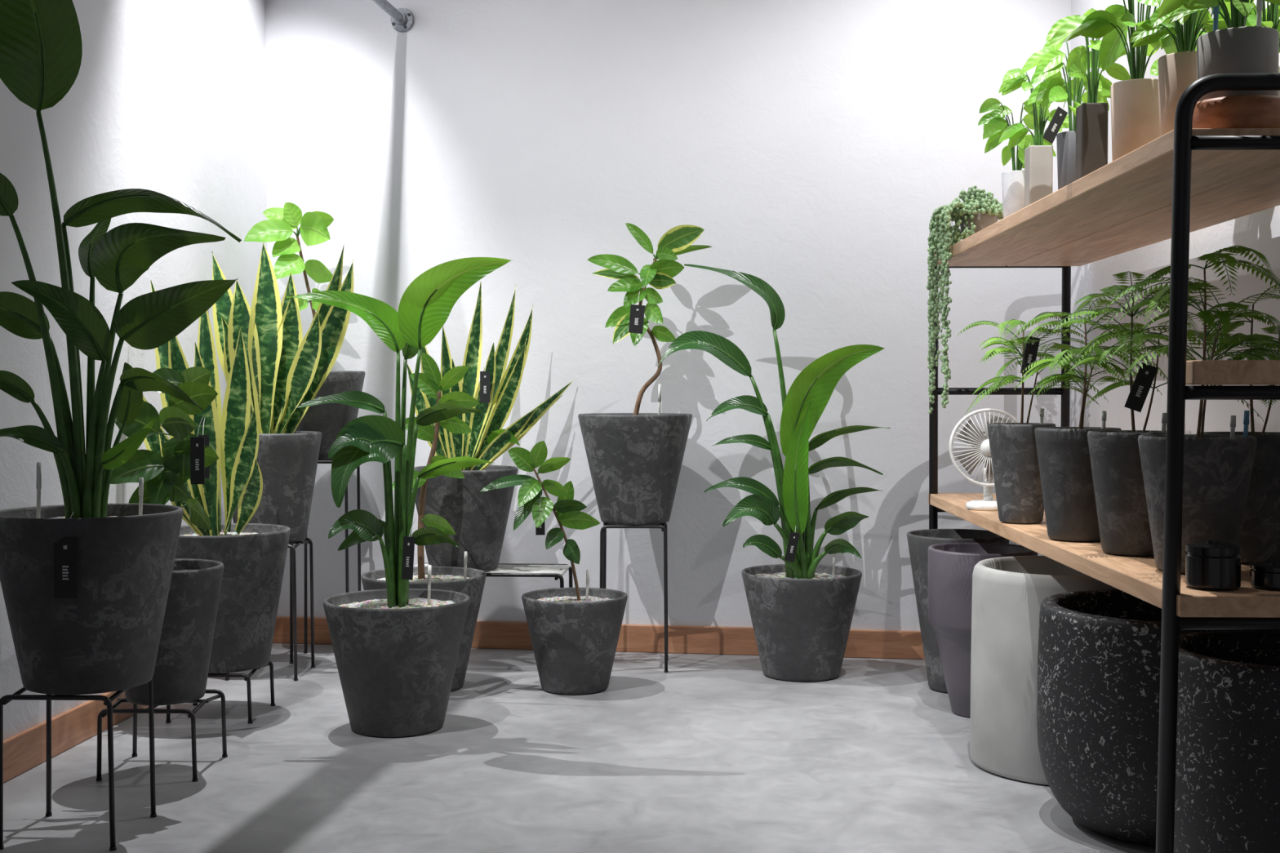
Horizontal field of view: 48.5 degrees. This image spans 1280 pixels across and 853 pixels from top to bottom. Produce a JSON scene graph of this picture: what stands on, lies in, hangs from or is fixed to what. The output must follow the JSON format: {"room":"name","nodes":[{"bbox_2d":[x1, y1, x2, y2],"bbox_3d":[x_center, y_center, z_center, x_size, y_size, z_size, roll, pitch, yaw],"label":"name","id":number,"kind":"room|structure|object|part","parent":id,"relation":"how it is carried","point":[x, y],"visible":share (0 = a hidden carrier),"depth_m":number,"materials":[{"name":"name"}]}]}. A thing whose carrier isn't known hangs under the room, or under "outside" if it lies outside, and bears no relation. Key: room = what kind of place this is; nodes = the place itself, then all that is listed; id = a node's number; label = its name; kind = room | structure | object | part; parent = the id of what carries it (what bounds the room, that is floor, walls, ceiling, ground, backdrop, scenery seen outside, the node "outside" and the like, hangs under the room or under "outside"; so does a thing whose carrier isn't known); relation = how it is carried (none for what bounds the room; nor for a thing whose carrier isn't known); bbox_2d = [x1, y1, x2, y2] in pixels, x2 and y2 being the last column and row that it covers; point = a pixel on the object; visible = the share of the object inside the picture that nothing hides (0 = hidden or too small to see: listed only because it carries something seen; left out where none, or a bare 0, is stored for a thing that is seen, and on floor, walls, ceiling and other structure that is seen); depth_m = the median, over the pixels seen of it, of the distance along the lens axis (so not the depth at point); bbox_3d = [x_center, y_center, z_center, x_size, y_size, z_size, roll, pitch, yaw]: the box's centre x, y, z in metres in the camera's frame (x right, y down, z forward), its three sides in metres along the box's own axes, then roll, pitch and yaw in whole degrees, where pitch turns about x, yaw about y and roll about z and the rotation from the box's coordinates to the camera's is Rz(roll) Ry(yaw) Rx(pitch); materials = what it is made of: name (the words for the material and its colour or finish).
{"room":"plant shop","nodes":[
{"label":"plant shop","id":0,"kind":"room"},
{"bbox_2d":[0,503,183,695],"bbox_3d":[-1.242,0.384,3.200,0.412,0.390,0.412,0,1,1],"label":"pot","id":1,"kind":"object","parent":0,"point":[85,587],"depth_m":3.06,"materials":[{"name":"stone"}]},
{"bbox_2d":[0,0,266,740],"bbox_3d":[-1.802,-0.632,2.217,0.120,3.150,6.776,0,1,5],"label":"wall","id":2,"kind":"structure","parent":0,"point":[166,97],"depth_m":4.36,"materials":[{"name":"white paint"}]},
{"bbox_2d":[3,691,148,782],"bbox_3d":[-1.735,0.890,2.250,0.016,0.105,6.776,0,1,5],"label":"baseboard","id":3,"kind":"structure","parent":2,"relation":"attached to","point":[24,751],"depth_m":3.89,"materials":[{"name":"brown wood"}]},
{"bbox_2d":[124,559,223,706],"bbox_3d":[-1.251,0.541,3.748,0.300,0.352,0.300,0,1,1],"label":"pot","id":4,"kind":"object","parent":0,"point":[181,669],"depth_m":3.66,"materials":[{"name":"stone"}]},
{"bbox_2d":[244,202,365,459],"bbox_3d":[-1.225,-0.352,5.265,0.409,0.945,0.294,0,1,1],"label":"potted plant","id":5,"kind":"object","parent":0,"point":[329,419],"depth_m":5.19,"materials":[{"name":"green plant"}]},
{"bbox_2d":[323,588,470,737],"bbox_3d":[-0.718,0.699,4.209,0.428,0.383,0.428,0,1,1],"label":"pot","id":6,"kind":"object","parent":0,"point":[396,654],"depth_m":4.07,"materials":[{"name":"stone"}]},
{"bbox_2d":[0,643,1155,852],"bbox_3d":[-0.193,0.992,2.282,3.900,0.100,7.100,0,1,1],"label":"floor","id":7,"kind":"structure","parent":0,"point":[709,753],"depth_m":3.70,"materials":[{"name":"concrete"}]},
{"bbox_2d":[0,680,156,851],"bbox_3d":[-1.267,0.749,3.210,0.263,0.338,0.255,0,1,1],"label":"plant stand","id":8,"kind":"object","parent":7,"relation":"on","point":[17,695],"visible":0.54,"depth_m":3.09,"materials":[{"name":"black metal"}]},
{"bbox_2d":[0,0,241,695],"bbox_3d":[-1.200,-0.282,3.182,0.674,1.722,0.412,0,1,1],"label":"potted plant","id":9,"kind":"object","parent":8,"relation":"on","point":[85,580],"visible":1,"depth_m":3.12,"materials":[{"name":"green plant"}]},
{"bbox_2d":[96,688,227,782],"bbox_3d":[-1.258,0.811,3.755,0.263,0.185,0.255,0,1,1],"label":"plant stand","id":10,"kind":"object","parent":7,"relation":"on","point":[135,710],"visible":0.83,"depth_m":3.63,"materials":[{"name":"black metal"}]},
{"bbox_2d":[110,366,223,706],"bbox_3d":[-1.239,0.280,3.741,0.324,0.876,0.300,0,1,1],"label":"potted plant","id":11,"kind":"object","parent":10,"relation":"on","point":[181,669],"visible":0.68,"depth_m":3.66,"materials":[{"name":"stone"}]},
{"bbox_2d":[165,660,275,724],"bbox_3d":[-1.290,0.812,4.386,0.263,0.150,0.255,0,1,1],"label":"plant stand","id":12,"kind":"object","parent":7,"relation":"on","point":[246,677],"visible":0.43,"depth_m":4.26,"materials":[{"name":"black metal"}]},
{"bbox_2d":[142,280,290,673],"bbox_3d":[-1.285,0.143,4.369,0.416,1.187,0.408,1,2,35],"label":"potted snake plant","id":13,"kind":"object","parent":12,"relation":"on","point":[253,556],"visible":0.68,"depth_m":4.30,"materials":[{"name":"green plant"}]},
{"bbox_3d":[-1.285,0.526,4.379,0.408,0.420,0.408,0,1,1],"label":"pot","id":14,"kind":"part","parent":13,"relation":"part of","materials":[{"name":"concrete"}]},
{"bbox_2d":[225,537,315,680],"bbox_3d":[-1.299,0.636,5.003,0.253,0.470,0.245,0,1,1],"label":"plant stand","id":15,"kind":"object","parent":7,"relation":"on","point":[308,540],"visible":0.48,"depth_m":4.90,"materials":[{"name":"black metal"}]},
{"bbox_2d":[211,242,353,542],"bbox_3d":[-1.255,-0.118,4.948,0.455,1.039,0.354,1,2,43],"label":"potted plant","id":16,"kind":"object","parent":15,"relation":"on","point":[287,371],"visible":0.67,"depth_m":4.92,"materials":[{"name":"green plant"}]},
{"bbox_3d":[-1.294,0.210,4.991,0.350,0.380,0.350,0,1,1],"label":"pot","id":17,"kind":"part","parent":16,"relation":"part of","materials":[{"name":"concrete"}]},
{"bbox_2d":[289,459,360,663],"bbox_3d":[-1.167,0.492,5.286,0.223,0.743,0.215,0,1,1],"label":"plant stand","id":18,"kind":"object","parent":7,"relation":"on","point":[319,461],"visible":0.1,"depth_m":5.19,"materials":[{"name":"black metal"}]},
{"bbox_2d":[286,257,512,737],"bbox_3d":[-0.712,0.201,4.149,0.483,1.382,0.505,-1,2,-43],"label":"potted plant","id":19,"kind":"object","parent":7,"relation":"on","point":[396,648],"visible":1,"depth_m":4.12,"materials":[{"name":"green plant"}]},
{"bbox_2d":[360,352,486,691],"bbox_3d":[-0.725,0.314,4.770,0.416,1.124,0.416,0,1,1],"label":"rubber plant","id":20,"kind":"object","parent":7,"relation":"on","point":[470,582],"visible":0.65,"depth_m":4.73,"materials":[{"name":"green plant"}]},
{"bbox_3d":[-0.725,0.685,4.779,0.416,0.382,0.416,0,1,1],"label":"pot","id":21,"kind":"part","parent":20,"relation":"part of","materials":[{"name":"stone"}]},
{"bbox_2d":[414,563,573,587],"bbox_3d":[-0.550,0.690,5.155,0.596,0.355,0.288,0,1,4],"label":"table","id":22,"kind":"object","parent":7,"relation":"on","point":[504,570],"visible":0.41,"depth_m":5.10,"materials":[{"name":"white plastic"}]},
{"bbox_2d":[407,282,573,570],"bbox_3d":[-0.564,-0.004,5.070,0.567,1.030,0.392,1,2,34],"label":"potted snake plant","id":23,"kind":"object","parent":22,"relation":"on","point":[478,520],"visible":0.68,"depth_m":5.06,"materials":[{"name":"green plant"}]},
{"bbox_3d":[-0.636,0.329,5.128,0.392,0.362,0.392,0,1,1],"label":"pot","id":24,"kind":"part","parent":23,"relation":"part of","materials":[{"name":"stone"}]},
{"bbox_2d":[479,440,627,694],"bbox_3d":[-0.259,0.460,4.769,0.443,0.831,0.354,1,2,25],"label":"potted plant","id":25,"kind":"object","parent":7,"relation":"on","point":[574,632],"visible":1,"depth_m":4.68,"materials":[{"name":"stone"}]},
{"bbox_2d":[521,587,627,694],"bbox_3d":[-0.218,0.719,4.757,0.354,0.315,0.354,0,1,1],"label":"pot","id":26,"kind":"object","parent":25,"relation":"on","point":[574,632],"depth_m":4.64,"materials":[{"name":"concrete"}]},
{"bbox_2d":[600,522,668,672],"bbox_3d":[-0.020,0.607,5.144,0.247,0.522,0.239,0,1,1],"label":"plant stand","id":27,"kind":"object","parent":7,"relation":"on","point":[664,527],"visible":0.7,"depth_m":5.03,"materials":[{"name":"black metal"}]},
{"bbox_2d":[577,222,711,524],"bbox_3d":[-0.013,-0.192,5.120,0.422,1.074,0.412,1,2,43],"label":"tree","id":28,"kind":"object","parent":27,"relation":"on","point":[635,459],"visible":1,"depth_m":5.03,"materials":[{"name":"grey concrete"}]},
{"bbox_3d":[-0.017,0.150,5.133,0.412,0.390,0.412,0,1,1],"label":"pot","id":29,"kind":"part","parent":28,"relation":"part of","materials":[{"name":"stone"}]},
{"bbox_2d":[657,263,890,681],"bbox_3d":[0.473,0.155,4.911,0.708,1.435,0.432,-1,2,-31],"label":"potted plant","id":30,"kind":"object","parent":7,"relation":"on","point":[802,610],"visible":1,"depth_m":4.90,"materials":[{"name":"green plant"}]},
{"bbox_2d":[906,528,1009,693],"bbox_3d":[1.060,0.617,4.747,0.336,0.520,0.336,0,1,1],"label":"planter","id":31,"kind":"object","parent":7,"relation":"on","point":[919,541],"visible":0.34,"depth_m":4.70,"materials":[{"name":"stone"}]},
{"bbox_2d":[928,542,1037,718],"bbox_3d":[1.056,0.630,4.392,0.330,0.511,0.330,0,1,1],"label":"planter","id":32,"kind":"object","parent":7,"relation":"on","point":[951,566],"visible":0.57,"depth_m":4.31,"materials":[{"name":"ceramic"}]},
{"bbox_2d":[969,555,1117,785],"bbox_3d":[1.126,0.635,3.790,0.478,0.532,0.478,0,1,1],"label":"concrete planter","id":33,"kind":"object","parent":7,"relation":"on","point":[1008,593],"visible":0.46,"depth_m":3.65,"materials":[{"name":"white concrete"}]},
{"bbox_2d":[928,72,1279,852],"bbox_3d":[1.211,0.127,3.718,0.542,1.554,2.485,0,1,1],"label":"shelf","id":34,"kind":"object","parent":7,"relation":"on","point":[1186,180],"visible":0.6,"depth_m":2.71,"materials":[{"name":"brown wood"}]},
{"bbox_2d":[926,185,1003,413],"bbox_3d":[1.074,-0.416,4.650,0.268,0.750,0.299,0,2,10],"label":"trailing plant","id":35,"kind":"object","parent":34,"relation":"on","point":[977,211],"visible":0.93,"depth_m":4.60,"materials":[{"name":"green plant"}]},
{"bbox_2d":[960,211,998,239],"bbox_3d":[1.109,-0.641,4.659,0.130,0.115,0.130,0,1,1],"label":"pot","id":36,"kind":"object","parent":35,"relation":"on","point":[981,221],"depth_m":4.60,"materials":[{"name":"brown ceramic"}]},
{"bbox_2d":[949,408,1020,511],"bbox_3d":[1.048,0.097,4.279,0.233,0.304,0.132,0,2,10],"label":"desk fan","id":37,"kind":"object","parent":34,"relation":"on","point":[980,452],"visible":0.6,"depth_m":4.25,"materials":[{"name":"white plastic"}]},
{"bbox_2d":[977,97,1056,217],"bbox_3d":[1.073,-0.754,4.077,0.219,0.371,0.185,0,1,1],"label":"potted plant","id":38,"kind":"object","parent":34,"relation":"on","point":[994,123],"visible":0.69,"depth_m":4.06,"materials":[{"name":"green plant"}]},
{"bbox_2d":[1001,170,1024,217],"bbox_3d":[1.079,-0.648,4.079,0.084,0.160,0.084,0,1,1],"label":"pot","id":39,"kind":"object","parent":38,"relation":"on","point":[1012,181],"depth_m":4.04,"materials":[{"name":"white ceramic"}]},
{"bbox_2d":[957,311,1108,524],"bbox_3d":[1.055,-0.026,3.863,0.374,0.571,0.368,0,1,1],"label":"tree","id":40,"kind":"object","parent":34,"relation":"on","point":[1013,446],"visible":0.82,"depth_m":3.79,"materials":[{"name":"green plant"}]},
{"bbox_3d":[1.032,0.126,3.850,0.180,0.268,0.180,0,1,1],"label":"pot","id":41,"kind":"part","parent":40,"relation":"part of","materials":[{"name":"stone"}]},
{"bbox_2d":[998,68,1076,207],"bbox_3d":[1.072,-0.765,3.826,0.204,0.406,0.156,0,1,1],"label":"potted plant","id":42,"kind":"object","parent":34,"relation":"on","point":[1038,157],"visible":0.62,"depth_m":3.81,"materials":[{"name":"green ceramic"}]},
{"bbox_2d":[1024,145,1053,207],"bbox_3d":[1.073,-0.657,3.828,0.062,0.190,0.062,0,1,1],"label":"pot","id":43,"kind":"object","parent":42,"relation":"on","point":[1038,159],"depth_m":3.80,"materials":[{"name":"grey ceramic"}]},
{"bbox_2d":[1019,39,1112,189],"bbox_3d":[1.085,-0.775,3.597,0.228,0.439,0.171,0,1,1],"label":"potted plant","id":44,"kind":"object","parent":34,"relation":"on","point":[1048,60],"visible":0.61,"depth_m":3.58,"materials":[{"name":"plant"}]},
{"bbox_2d":[1056,130,1075,189],"bbox_3d":[1.097,-0.648,3.598,0.084,0.185,0.084,0,1,1],"label":"pot","id":45,"kind":"object","parent":44,"relation":"on","point":[1065,140],"depth_m":3.57,"materials":[{"name":"ceramic"}]},
{"bbox_2d":[1006,298,1167,542],"bbox_3d":[1.089,-0.019,3.412,0.377,0.581,0.380,0,1,1],"label":"tree","id":46,"kind":"object","parent":34,"relation":"on","point":[1063,452],"visible":0.71,"depth_m":3.35,"materials":[{"name":"green plant"}]},
{"bbox_3d":[1.048,0.137,3.409,0.200,0.268,0.200,0,1,1],"label":"pot","id":47,"kind":"part","parent":46,"relation":"part of","materials":[{"name":"concrete"}]},
{"bbox_2d":[1045,4,1130,180],"bbox_3d":[1.051,-0.767,3.330,0.190,0.436,0.189,0,1,1],"label":"potted plant","id":48,"kind":"object","parent":34,"relation":"on","point":[1091,117],"visible":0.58,"depth_m":3.31,"materials":[{"name":"green plant"}]},
{"bbox_2d":[1075,102,1108,180],"bbox_3d":[1.060,-0.652,3.338,0.060,0.205,0.060,0,1,1],"label":"pot","id":49,"kind":"object","parent":48,"relation":"on","point":[1091,118],"depth_m":3.31,"materials":[{"name":"grey ceramic"}]},
{"bbox_2d":[1047,0,1196,160],"bbox_3d":[1.098,-0.850,3.105,0.393,0.613,0.276,0,1,1],"label":"potted plant","id":50,"kind":"object","parent":34,"relation":"on","point":[1135,101],"visible":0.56,"depth_m":3.09,"materials":[{"name":"beige ceramic"}]},
{"bbox_2d":[1110,78,1159,160],"bbox_3d":[1.084,-0.652,3.103,0.112,0.190,0.112,0,1,1],"label":"pot","id":51,"kind":"object","parent":50,"relation":"on","point":[1135,102],"depth_m":3.06,"materials":[{"name":"beige ceramic"}]},
{"bbox_2d":[1051,271,1263,556],"bbox_3d":[1.101,-0.034,3.114,0.430,0.625,0.414,0,1,1],"label":"tree","id":52,"kind":"object","parent":34,"relation":"on","point":[1123,521],"visible":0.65,"depth_m":3.06,"materials":[{"name":"green plant"}]},
{"bbox_3d":[1.084,0.145,3.118,0.200,0.268,0.200,0,1,1],"label":"pot","id":53,"kind":"part","parent":52,"relation":"part of","materials":[{"name":"concrete"}]},
{"bbox_2d":[1129,0,1231,136],"bbox_3d":[1.089,-0.760,2.844,0.254,0.446,0.217,0,1,1],"label":"potted plant","id":54,"kind":"object","parent":34,"relation":"on","point":[1177,71],"visible":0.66,"depth_m":2.84,"materials":[{"name":"beige ceramic"}]},
{"bbox_2d":[1157,50,1196,136],"bbox_3d":[1.093,-0.646,2.853,0.104,0.190,0.104,0,1,1],"label":"pot","id":55,"kind":"object","parent":54,"relation":"on","point":[1177,70],"depth_m":2.82,"materials":[{"name":"beige ceramic"}]},
{"bbox_2d":[1102,245,1279,573],"bbox_3d":[1.121,-0.030,2.784,0.422,0.634,0.412,0,1,1],"label":"tree","id":56,"kind":"object","parent":34,"relation":"on","point":[1218,468],"visible":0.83,"depth_m":2.74,"materials":[{"name":"green plant"}]},
{"bbox_3d":[1.101,0.152,2.818,0.220,0.268,0.220,0,1,1],"label":"pot","id":57,"kind":"part","parent":56,"relation":"part of","materials":[{"name":"stone"}]},
{"bbox_2d":[1150,2,1257,75],"bbox_3d":[1.342,-0.839,3.392,0.195,0.577,0.217,-1,2,-43],"label":"philodendron","id":58,"kind":"object","parent":34,"relation":"on","point":[1154,68],"visible":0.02,"depth_m":3.42,"materials":[{"name":"green plant"}]},
{"bbox_2d":[1185,540,1241,591],"bbox_3d":[1.040,0.250,2.582,0.094,0.085,0.094,0,1,1],"label":"candle jar","id":59,"kind":"object","parent":34,"relation":"on","point":[1210,565],"visible":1,"depth_m":2.54,"materials":[{"name":"black glass"}]},
{"bbox_2d":[1156,0,1279,128],"bbox_3d":[1.086,-0.752,2.598,0.248,0.444,0.219,0,2,-13],"label":"potted plant","id":60,"kind":"object","parent":34,"relation":"on","point":[1238,47],"visible":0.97,"depth_m":2.55,"materials":[{"name":"green plant"}]},
{"bbox_3d":[1.097,-0.655,2.612,0.140,0.125,0.140,0,1,1],"label":"pot","id":61,"kind":"part","parent":60,"relation":"part of","materials":[{"name":"grey ceramic"}]},
{"bbox_2d":[1195,284,1279,564],"bbox_3d":[1.300,-0.008,2.985,0.250,0.581,0.230,1,2,25],"label":"tree","id":62,"kind":"object","parent":34,"relation":"on","point":[1260,542],"visible":0.43,"depth_m":2.91,"materials":[{"name":"grey concrete"}]},
{"bbox_3d":[1.291,0.148,2.993,0.230,0.268,0.230,0,1,1],"label":"pot","id":63,"kind":"part","parent":62,"relation":"part of","materials":[{"name":"stone"}]},
{"bbox_2d":[1218,0,1279,96],"bbox_3d":[1.317,-0.817,2.983,0.241,0.554,0.194,1,2,28],"label":"potted alocasia","id":64,"kind":"object","parent":34,"relation":"on","point":[1270,15],"visible":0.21,"depth_m":2.99,"materials":[{"name":"green plant"}]},
{"bbox_2d":[1249,562,1279,591],"bbox_3d":[1.155,0.270,2.579,0.090,0.045,0.090,0,1,1],"label":"candle jar","id":65,"kind":"object","parent":34,"relation":"on","point":[1263,575],"visible":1,"depth_m":2.55,"materials":[{"name":"black glass"}]},
{"bbox_2d":[1036,589,1279,846],"bbox_3d":[1.200,0.663,3.259,0.560,0.505,0.560,0,1,1],"label":"round planter","id":66,"kind":"object","parent":7,"relation":"on","point":[1099,651],"visible":0.55,"depth_m":3.09,"materials":[{"name":"black stone"}]},
{"bbox_2d":[1173,631,1279,852],"bbox_3d":[1.234,0.678,2.743,0.436,0.500,0.436,0,1,1],"label":"round planter","id":67,"kind":"object","parent":7,"relation":"on","point":[1227,800],"visible":0.82,"depth_m":2.61,"materials":[{"name":"black stone"}]},
{"bbox_2d":[265,0,1071,631],"bbox_3d":[0.056,-0.716,5.439,3.056,3.150,0.120,0,1,8],"label":"wall","id":68,"kind":"structure","parent":0,"point":[815,146],"depth_m":5.37,"materials":[{"name":"white paint"}]},
{"bbox_2d":[371,0,413,32],"bbox_3d":[-1.044,-1.543,4.545,0.092,0.092,1.900,0,1,8],"label":"pipe","id":69,"kind":"object","parent":68,"relation":"attached to","point":[402,19],"visible":1,"depth_m":5.44,"materials":[{"name":"metal"}]},
{"bbox_2d":[272,616,924,659],"bbox_3d":[0.047,0.808,5.411,3.056,0.105,0.016,0,1,8],"label":"baseboard","id":70,"kind":"structure","parent":68,"relation":"attached to","point":[709,640],"depth_m":5.39,"materials":[{"name":"brown wood"}]},
{"bbox_2d":[741,564,862,681],"bbox_3d":[0.566,0.689,4.987,0.420,0.364,0.420,0,1,1],"label":"pot","id":71,"kind":"object","parent":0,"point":[802,616],"depth_m":4.85,"materials":[{"name":"stone"}]},
{"bbox_2d":[1069,0,1279,434],"bbox_3d":[1.540,-0.626,1.960,0.120,3.150,6.427,0,1,1],"label":"wall","id":72,"kind":"structure","parent":0,"point":[1259,231],"depth_m":4.18,"materials":[{"name":"white paint"}]}
]}

